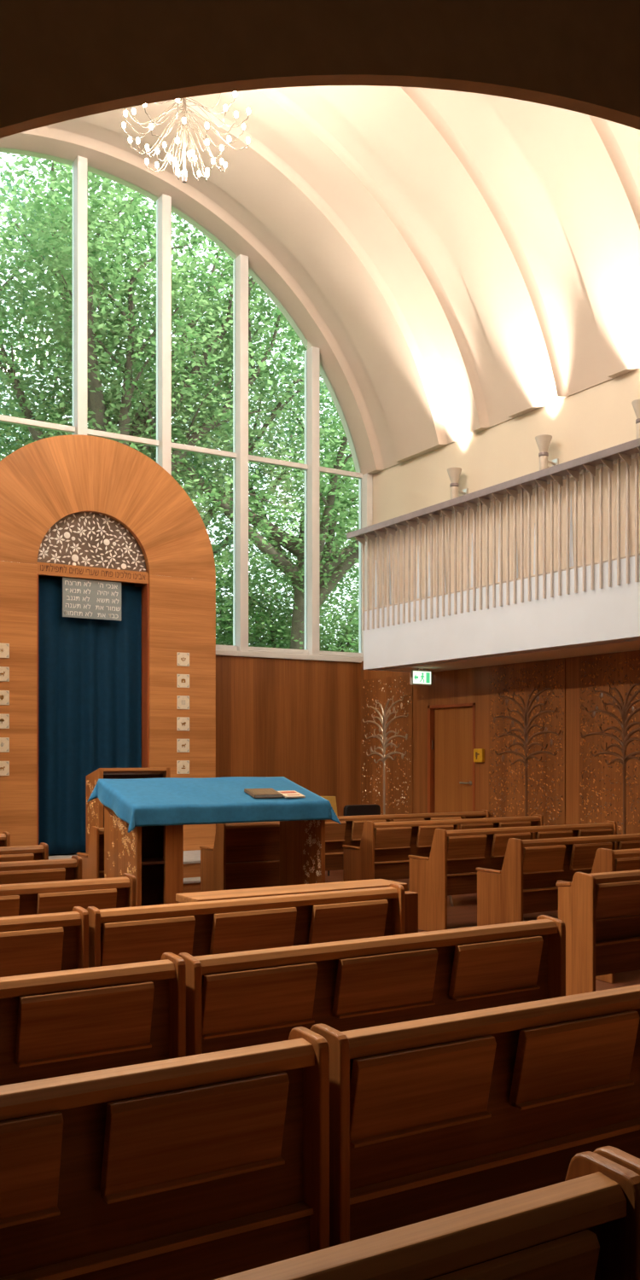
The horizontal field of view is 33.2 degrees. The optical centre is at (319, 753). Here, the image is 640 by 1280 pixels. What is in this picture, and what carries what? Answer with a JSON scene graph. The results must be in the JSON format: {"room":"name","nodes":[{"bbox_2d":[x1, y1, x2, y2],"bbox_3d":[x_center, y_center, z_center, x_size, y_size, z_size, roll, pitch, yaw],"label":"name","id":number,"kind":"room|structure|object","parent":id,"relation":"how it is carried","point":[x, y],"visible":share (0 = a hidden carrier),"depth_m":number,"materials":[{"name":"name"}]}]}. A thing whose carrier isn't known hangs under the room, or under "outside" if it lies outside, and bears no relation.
{"room":"house of worship","nodes":[
{"label":"house of worship","id":0,"kind":"room"},
{"bbox_2d":[215,655,360,828],"bbox_3d":[-2.855,0.150,12.252,7.800,2.700,0.220,0,0,-31],"label":"wall","id":1,"kind":"structure","parent":0,"point":[299,721],"depth_m":13.64,"materials":[{"name":"brown wood"}]},
{"bbox_2d":[0,155,372,663],"bbox_3d":[-2.772,-4.010,12.302,7.995,5.620,0.280,0,0,-31],"label":"window","id":2,"kind":"structure","parent":1,"relation":"in","point":[240,456],"depth_m":13.30,"materials":[{"name":"paint"}]},
{"bbox_2d":[0,85,639,474],"bbox_3d":[-0.576,-5.298,8.581,8.320,3.155,8.920,0,0,-31],"label":"ceiling","id":3,"kind":"structure","parent":0,"point":[457,265],"depth_m":11.45,"materials":[{"name":"paint"}]},
{"bbox_2d":[122,91,250,183],"bbox_3d":[-1.210,-5.980,9.719,1.196,1.600,1.286,0,0,-31],"label":"chandelier","id":4,"kind":"object","parent":3,"relation":"hanging from","point":[184,112],"visible":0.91,"depth_m":9.71,"materials":[{"name":"metal"}]},
{"bbox_2d":[0,0,639,138],"bbox_3d":[1.185,-2.800,4.416,9.800,8.600,0.070,0,0,-31],"label":"arch","id":5,"kind":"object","parent":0,"point":[61,61],"depth_m":3.63,"materials":[{"name":"paint"}]},
{"bbox_2d":[325,869,639,991],"bbox_3d":[0.079,1.600,6.243,9.800,0.200,13.800,0,0,-31],"label":"floor","id":6,"kind":"structure","parent":0,"point":[463,911],"depth_m":9.89,"materials":[{"name":"brown wood"}]},
{"bbox_2d":[0,831,10,846],"bbox_3d":[-3.547,1.064,8.141,2.252,0.880,0.512,0,0,-31],"label":"pew","id":7,"kind":"object","parent":6,"relation":"on","point":[5,836],"visible":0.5,"depth_m":8.51,"materials":[{"name":"brown wood"}]},
{"bbox_2d":[0,842,48,861],"bbox_3d":[-2.942,1.064,7.082,2.190,0.880,0.512,0,0,-31],"label":"pew","id":8,"kind":"object","parent":6,"relation":"on","point":[40,852],"visible":0.27,"depth_m":7.36,"materials":[{"name":"brown wood"}]},
{"bbox_2d":[0,855,81,884],"bbox_3d":[-2.451,1.064,6.163,2.080,0.880,0.512,0,0,-31],"label":"pew","id":9,"kind":"object","parent":6,"relation":"on","point":[14,872],"visible":0.23,"depth_m":6.37,"materials":[{"name":"brown wood"}]},
{"bbox_2d":[0,906,88,977],"bbox_3d":[-1.641,1.064,4.152,1.384,0.880,0.512,0,0,-31],"label":"pew","id":10,"kind":"object","parent":6,"relation":"on","point":[49,942],"visible":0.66,"depth_m":4.21,"materials":[{"name":"brown wood"}]},
{"bbox_2d":[0,872,136,917],"bbox_3d":[-1.922,1.064,5.209,1.997,0.880,0.512,0,0,-31],"label":"pew","id":11,"kind":"object","parent":6,"relation":"on","point":[58,896],"visible":0.27,"depth_m":5.33,"materials":[{"name":"brown wood"}]},
{"bbox_2d":[76,826,104,879],"bbox_3d":[-1.799,1.064,9.448,0.547,0.880,0.508,0,0,-31],"label":"bench","id":12,"kind":"object","parent":6,"relation":"on","point":[93,862],"visible":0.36,"depth_m":9.19,"materials":[{"name":"brown wood"}]},
{"bbox_2d":[0,952,186,1086],"bbox_3d":[-1.089,1.064,3.159,1.299,0.880,0.512,0,0,-31],"label":"pew","id":13,"kind":"object","parent":6,"relation":"on","point":[54,1024],"visible":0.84,"depth_m":3.15,"materials":[{"name":"brown wood"}]},
{"bbox_2d":[86,768,170,854],"bbox_3d":[-1.840,0.818,10.270,0.714,1.364,0.383,0,0,-31],"label":"pulpit","id":14,"kind":"object","parent":6,"relation":"on","point":[95,809],"visible":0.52,"depth_m":10.12,"materials":[{"name":"brown wood"}]},
{"bbox_2d":[0,1026,329,1279],"bbox_3d":[-1.044,1.064,2.006,2.202,0.880,0.512,0,0,-31],"label":"pew","id":15,"kind":"object","parent":6,"relation":"on","point":[212,1166],"visible":1,"depth_m":2.20,"materials":[{"name":"brown wood"}]},
{"bbox_2d":[48,849,325,893],"bbox_3d":[-2.321,1.310,11.330,4.440,0.380,1.890,0,0,-31],"label":"platform","id":16,"kind":"object","parent":6,"relation":"on","point":[191,858],"visible":0.19,"depth_m":11.17,"materials":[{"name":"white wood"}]},
{"bbox_2d":[0,434,215,850],"bbox_3d":[-2.595,-1.183,11.976,2.930,4.605,0.480,0,0,-31],"label":"torah ark","id":17,"kind":"object","parent":16,"relation":"on","point":[74,506],"visible":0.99,"depth_m":11.92,"materials":[{"name":"brown wood"}]},
{"bbox_2d":[0,666,9,681],"bbox_3d":[-3.337,-0.834,11.241,0.155,0.155,0.010,0,0,-31],"label":"tile","id":18,"kind":"structure","parent":17,"relation":"attached to","point":[4,671],"depth_m":11.25,"materials":[{"name":"ceramic"}]},
{"bbox_2d":[0,713,9,728],"bbox_3d":[-3.337,-0.339,11.241,0.155,0.155,0.010,0,0,-31],"label":"tile","id":19,"kind":"structure","parent":17,"relation":"attached to","point":[4,718],"depth_m":11.25,"materials":[{"name":"ceramic"}]},
{"bbox_2d":[0,642,9,657],"bbox_3d":[-3.337,-1.081,11.241,0.155,0.155,0.010,0,0,-31],"label":"tile","id":20,"kind":"structure","parent":17,"relation":"attached to","point":[4,648],"depth_m":11.25,"materials":[{"name":"ceramic"}]},
{"bbox_2d":[0,690,9,704],"bbox_3d":[-3.337,-0.586,11.241,0.155,0.155,0.010,0,0,-31],"label":"tile","id":21,"kind":"structure","parent":17,"relation":"attached to","point":[4,695],"depth_m":11.25,"materials":[{"name":"ceramic"}]},
{"bbox_2d":[0,737,9,751],"bbox_3d":[-3.337,-0.091,11.241,0.155,0.155,0.010,0,0,-31],"label":"tile","id":22,"kind":"structure","parent":17,"relation":"attached to","point":[4,741],"depth_m":11.25,"materials":[{"name":"ceramic"}]},
{"bbox_2d":[0,761,9,775],"bbox_3d":[-3.337,0.156,11.241,0.155,0.155,0.010,0,0,-31],"label":"tile","id":23,"kind":"structure","parent":17,"relation":"attached to","point":[4,765],"depth_m":11.25,"materials":[{"name":"ceramic"}]},
{"bbox_2d":[38,578,141,855],"bbox_3d":[-2.560,-0.400,11.917,1.230,3.000,0.095,0,0,-30],"label":"curtain","id":24,"kind":"object","parent":17,"relation":"hanging from","point":[90,670],"visible":0.7,"depth_m":11.88,"materials":[{"name":"fabric"}]},
{"bbox_2d":[62,577,121,621],"bbox_3d":[-2.512,-1.700,11.822,0.673,0.430,0.014,0,0,-31],"label":"plaque","id":25,"kind":"object","parent":17,"relation":"attached to","point":[81,598],"visible":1,"depth_m":11.81,"materials":[{"name":"grey stone"}]},
{"bbox_2d":[176,674,189,687],"bbox_3d":[-1.570,-0.834,12.310,0.155,0.155,0.010,0,0,-31],"label":"tile","id":26,"kind":"structure","parent":17,"relation":"attached to","point":[183,680],"depth_m":12.30,"materials":[{"name":"ceramic"}]},
{"bbox_2d":[176,695,189,709],"bbox_3d":[-1.570,-0.586,12.310,0.155,0.155,0.010,0,0,-31],"label":"tile","id":27,"kind":"structure","parent":17,"relation":"attached to","point":[183,701],"depth_m":12.30,"materials":[{"name":"ceramic"}]},
{"bbox_2d":[176,738,189,752],"bbox_3d":[-1.570,-0.091,12.310,0.155,0.155,0.010,0,0,-31],"label":"tile","id":28,"kind":"structure","parent":17,"relation":"attached to","point":[183,745],"depth_m":12.30,"materials":[{"name":"ceramic"}]},
{"bbox_2d":[176,760,189,773],"bbox_3d":[-1.570,0.156,12.310,0.155,0.155,0.010,0,0,-31],"label":"tile","id":29,"kind":"structure","parent":17,"relation":"attached to","point":[183,766],"depth_m":12.30,"materials":[{"name":"ceramic"}]},
{"bbox_2d":[176,651,189,666],"bbox_3d":[-1.570,-1.081,12.310,0.155,0.155,0.010,0,0,-31],"label":"tile","id":30,"kind":"structure","parent":17,"relation":"attached to","point":[183,659],"depth_m":12.30,"materials":[{"name":"ceramic"}]},
{"bbox_2d":[176,716,189,730],"bbox_3d":[-1.570,-0.339,12.310,0.155,0.155,0.010,0,0,-31],"label":"tile","id":31,"kind":"structure","parent":17,"relation":"attached to","point":[183,724],"depth_m":12.30,"materials":[{"name":"ceramic"}]},
{"bbox_2d":[104,805,325,906],"bbox_3d":[-0.891,0.867,9.189,1.739,1.266,0.754,0,0,-31],"label":"table","id":32,"kind":"object","parent":6,"relation":"on","point":[154,854],"visible":0.49,"depth_m":8.86,"materials":[{"name":"brown wood"}]},
{"bbox_2d":[141,856,164,865],"bbox_3d":[-1.353,0.870,8.678,0.330,0.020,0.310,0,0,-31],"label":"shelf","id":33,"kind":"object","parent":32,"relation":"attached to","point":[145,860],"depth_m":8.61,"materials":[{"name":"brown wood"}]},
{"bbox_2d":[87,776,341,832],"bbox_3d":[-0.896,0.414,9.188,1.944,0.403,0.964,0,0,-31],"label":"tablecloth","id":34,"kind":"object","parent":32,"relation":"on","point":[164,801],"visible":0.91,"depth_m":8.95,"materials":[{"name":"fabric"}]},
{"bbox_2d":[244,788,282,797],"bbox_3d":[-0.486,0.340,9.205,0.270,0.075,0.201,0,0,-31],"label":"book","id":35,"kind":"object","parent":34,"relation":"on","point":[255,793],"visible":1,"depth_m":9.17,"materials":[{"name":"paper"}]},
{"bbox_2d":[277,790,305,797],"bbox_3d":[-0.257,0.354,9.310,0.200,0.057,0.178,0,0,-35],"label":"book","id":36,"kind":"object","parent":34,"relation":"on","point":[292,794],"visible":0.97,"depth_m":9.29,"materials":[{"name":"paper"}]},
{"bbox_2d":[199,820,279,891],"bbox_3d":[-0.695,1.064,10.139,0.742,0.880,0.508,0,0,-31],"label":"bench","id":37,"kind":"object","parent":6,"relation":"on","point":[243,855],"visible":0.52,"depth_m":9.94,"materials":[{"name":"brown wood"}]},
{"bbox_2d":[87,878,418,967],"bbox_3d":[-0.297,1.062,4.870,1.625,0.876,0.349,0,0,-31],"label":"pew","id":38,"kind":"object","parent":6,"relation":"on","point":[210,922],"visible":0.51,"depth_m":4.72,"materials":[{"name":"brown wood"}]},
{"bbox_2d":[327,803,380,876],"bbox_3d":[0.398,1.058,13.057,0.500,0.885,0.490,0,0,-31],"label":"chair","id":39,"kind":"object","parent":6,"relation":"on","point":[349,810],"visible":0.29,"depth_m":12.84,"materials":[{"name":"leather"}]},
{"bbox_2d":[177,914,565,1056],"bbox_3d":[0.154,1.067,3.898,1.562,0.874,0.489,0,0,-31],"label":"pew","id":40,"kind":"object","parent":6,"relation":"on","point":[239,999],"visible":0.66,"depth_m":3.65,"materials":[{"name":"brown wood"}]},
{"bbox_2d":[325,809,488,880],"bbox_3d":[0.745,1.064,11.440,2.332,0.880,0.512,0,0,-31],"label":"pew","id":41,"kind":"object","parent":6,"relation":"on","point":[349,833],"visible":0.2,"depth_m":10.95,"materials":[{"name":"brown wood"}]},
{"bbox_2d":[320,796,337,816],"bbox_3d":[0.078,0.532,10.803,0.220,0.210,0.028,0,0,-31],"label":"book","id":42,"kind":"object","parent":41,"relation":"on","point":[332,800],"visible":0.38,"depth_m":10.82,"materials":[{"name":"yellow paper"}]},
{"bbox_2d":[214,1151,639,1279],"bbox_3d":[-0.579,1.064,1.236,2.202,0.880,0.512,0,0,-31],"label":"pew","id":43,"kind":"object","parent":6,"relation":"on","point":[585,1225],"visible":1,"depth_m":1.49,"materials":[{"name":"brown wood"}]},
{"bbox_2d":[342,814,543,906],"bbox_3d":[1.249,1.064,10.588,2.112,0.880,0.512,0,0,-31],"label":"pew","id":44,"kind":"object","parent":6,"relation":"on","point":[384,851],"visible":0.51,"depth_m":10.07,"materials":[{"name":"brown wood"}]},
{"bbox_2d":[309,983,639,1247],"bbox_3d":[0.597,1.064,3.000,1.604,0.880,0.512,0,0,-31],"label":"pew","id":45,"kind":"object","parent":6,"relation":"on","point":[430,1118],"visible":0.72,"depth_m":2.61,"materials":[{"name":"brown wood"}]},
{"bbox_2d":[408,820,616,931],"bbox_3d":[1.749,1.064,9.558,2.002,0.880,0.512,0,0,-31],"label":"pew","id":46,"kind":"object","parent":6,"relation":"on","point":[450,869],"visible":0.53,"depth_m":9.04,"materials":[{"name":"brown wood"}]},
{"bbox_2d":[476,833,639,925],"bbox_3d":[2.189,1.064,8.551,2.012,0.880,0.512,0,0,-31],"label":"pew","id":47,"kind":"object","parent":6,"relation":"on","point":[528,876],"visible":0.67,"depth_m":8.02,"materials":[{"name":"brown wood"}]},
{"bbox_2d":[555,869,639,995],"bbox_3d":[2.156,1.067,6.331,2.007,0.874,0.489,0,0,-31],"label":"pew","id":48,"kind":"object","parent":6,"relation":"on","point":[600,912],"visible":0.82,"depth_m":5.73,"materials":[{"name":"brown wood"}]},
{"bbox_2d":[556,848,639,983],"bbox_3d":[2.627,1.064,7.711,2.012,0.880,0.512,0,0,-31],"label":"pew","id":49,"kind":"object","parent":6,"relation":"on","point":[606,860],"visible":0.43,"depth_m":7.05,"materials":[{"name":"brown wood"}]},
{"bbox_2d":[593,1146,639,1175],"bbox_3d":[1.042,1.064,2.217,1.574,0.880,0.512,0,0,-31],"label":"pew","id":50,"kind":"object","parent":6,"relation":"on","point":[615,1154],"visible":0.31,"depth_m":1.67,"materials":[{"name":"brown wood"}]},
{"bbox_2d":[360,650,635,824],"bbox_3d":[2.849,0.140,10.666,0.320,2.720,8.900,0,0,-31],"label":"wall","id":51,"kind":"structure","parent":0,"point":[468,685],"depth_m":12.15,"materials":[{"name":"brown wood"}]},
{"bbox_2d":[361,674,413,814],"bbox_3d":[0.841,0.140,13.647,0.026,2.220,1.120,0,0,-31],"label":"panel","id":52,"kind":"object","parent":51,"relation":"attached to","point":[386,702],"visible":0.84,"depth_m":13.61,"materials":[{"name":"brown wood"}]},
{"bbox_2d":[427,703,475,813],"bbox_3d":[1.580,0.463,12.569,0.162,2.075,0.890,0,0,-31],"label":"door","id":53,"kind":"structure","parent":51,"relation":"in","point":[450,727],"depth_m":12.60,"materials":[{"name":"brown wood"}]},
{"bbox_2d":[473,748,484,762],"bbox_3d":[1.789,0.022,12.058,0.053,0.155,0.150,0,0,-31],"label":"sign","id":54,"kind":"object","parent":51,"relation":"attached to","point":[479,753],"visible":1,"depth_m":12.02,"materials":[{"name":"yellow plastic"}]},
{"bbox_2d":[346,437,639,672],"bbox_3d":[2.742,-1.762,9.660,1.295,1.587,7.270,0,0,-31],"label":"balcony","id":55,"kind":"object","parent":51,"relation":"attached to","point":[544,564],"visible":0.99,"depth_m":10.23,"materials":[{"name":"white paint"}]},
{"bbox_2d":[409,668,430,685],"bbox_3d":[1.152,-0.875,12.235,0.280,0.190,0.058,0,0,-31],"label":"exit sign","id":56,"kind":"object","parent":55,"relation":"hanging from","point":[418,677],"visible":1,"depth_m":12.20,"materials":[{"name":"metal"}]},
{"bbox_2d":[488,657,565,825],"bbox_3d":[2.185,0.140,11.427,0.026,2.220,1.190,0,0,-31],"label":"panel","id":57,"kind":"object","parent":51,"relation":"attached to","point":[527,700],"visible":0.79,"depth_m":11.39,"materials":[{"name":"brown wood"}]},
{"bbox_2d":[579,650,639,834],"bbox_3d":[2.915,0.140,10.220,0.026,2.220,1.230,0,0,-31],"label":"panel","id":58,"kind":"object","parent":51,"relation":"attached to","point":[609,683],"visible":0.73,"depth_m":10.39,"materials":[{"name":"brown wood"}]},
{"bbox_2d":[372,368,639,524],"bbox_3d":[2.935,-2.480,10.718,0.120,2.520,8.900,0,0,-31],"label":"wall","id":59,"kind":"structure","parent":0,"point":[602,416],"depth_m":11.89,"materials":[{"name":"paint"}]},
{"bbox_2d":[447,467,468,499],"bbox_3d":[1.601,-3.125,12.576,0.238,0.410,0.176,0,0,-31],"label":"uplight","id":60,"kind":"object","parent":59,"relation":"attached to","point":[454,474],"visible":0.88,"depth_m":12.52,"materials":[{"name":"metal"}]},
{"bbox_2d":[535,434,558,470],"bbox_3d":[2.378,-3.125,11.293,0.238,0.410,0.176,0,0,-31],"label":"uplight","id":61,"kind":"object","parent":59,"relation":"attached to","point":[543,441],"visible":0.79,"depth_m":11.24,"materials":[{"name":"metal"}]},
{"bbox_2d":[631,398,639,438],"bbox_3d":[3.067,-3.125,10.155,0.238,0.410,0.176,0,0,-31],"label":"uplight","id":62,"kind":"object","parent":59,"relation":"attached to","point":[636,404],"visible":0.88,"depth_m":10.11,"materials":[{"name":"metal"}]},
{"label":"outside","id":63,"kind":"structure","parent":0,"visible":0},
{"bbox_3d":[-15.364,2.100,44.703,80.000,0.200,67.600,0,0,-31],"label":"ground","id":64,"kind":"structure","parent":63,"visible":0},
{"bbox_2d":[0,156,270,605],"bbox_3d":[-7.532,-5.330,19.083,8.663,14.661,13.126,0,0,43],"label":"leafy tree","id":65,"kind":"object","parent":64,"relation":"on","point":[8,184],"visible":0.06,"depth_m":19.49,"materials":[{"name":"green plant"}]},
{"bbox_2d":[0,152,328,620],"bbox_3d":[-2.706,-4.923,18.220,9.577,13.850,9.068,0,0,-40],"label":"leafy tree","id":66,"kind":"object","parent":64,"relation":"on","point":[97,413],"visible":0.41,"depth_m":17.25,"materials":[{"name":"green plant"}]},
{"bbox_2d":[0,233,350,631],"bbox_3d":[-3.962,-4.793,23.306,12.684,13.586,10.266,0,0,36],"label":"leafy tree","id":67,"kind":"object","parent":64,"relation":"on","point":[273,416],"visible":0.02,"depth_m":21.95,"materials":[{"name":"green plant"}]},
{"bbox_2d":[0,208,358,652],"bbox_3d":[-0.354,-4.360,21.145,14.012,12.738,11.630,0,0,-31],"label":"leafy tree","id":68,"kind":"object","parent":64,"relation":"on","point":[335,560],"visible":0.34,"depth_m":20.34,"materials":[{"name":"green plant"}]},
{"bbox_2d":[212,533,358,652],"bbox_3d":[-1.536,-1.528,24.985,9.693,7.087,7.281,0,0,0],"label":"bush","id":69,"kind":"object","parent":64,"relation":"on","point":[219,637],"visible":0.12,"depth_m":23.46,"materials":[{"name":"green plant"}]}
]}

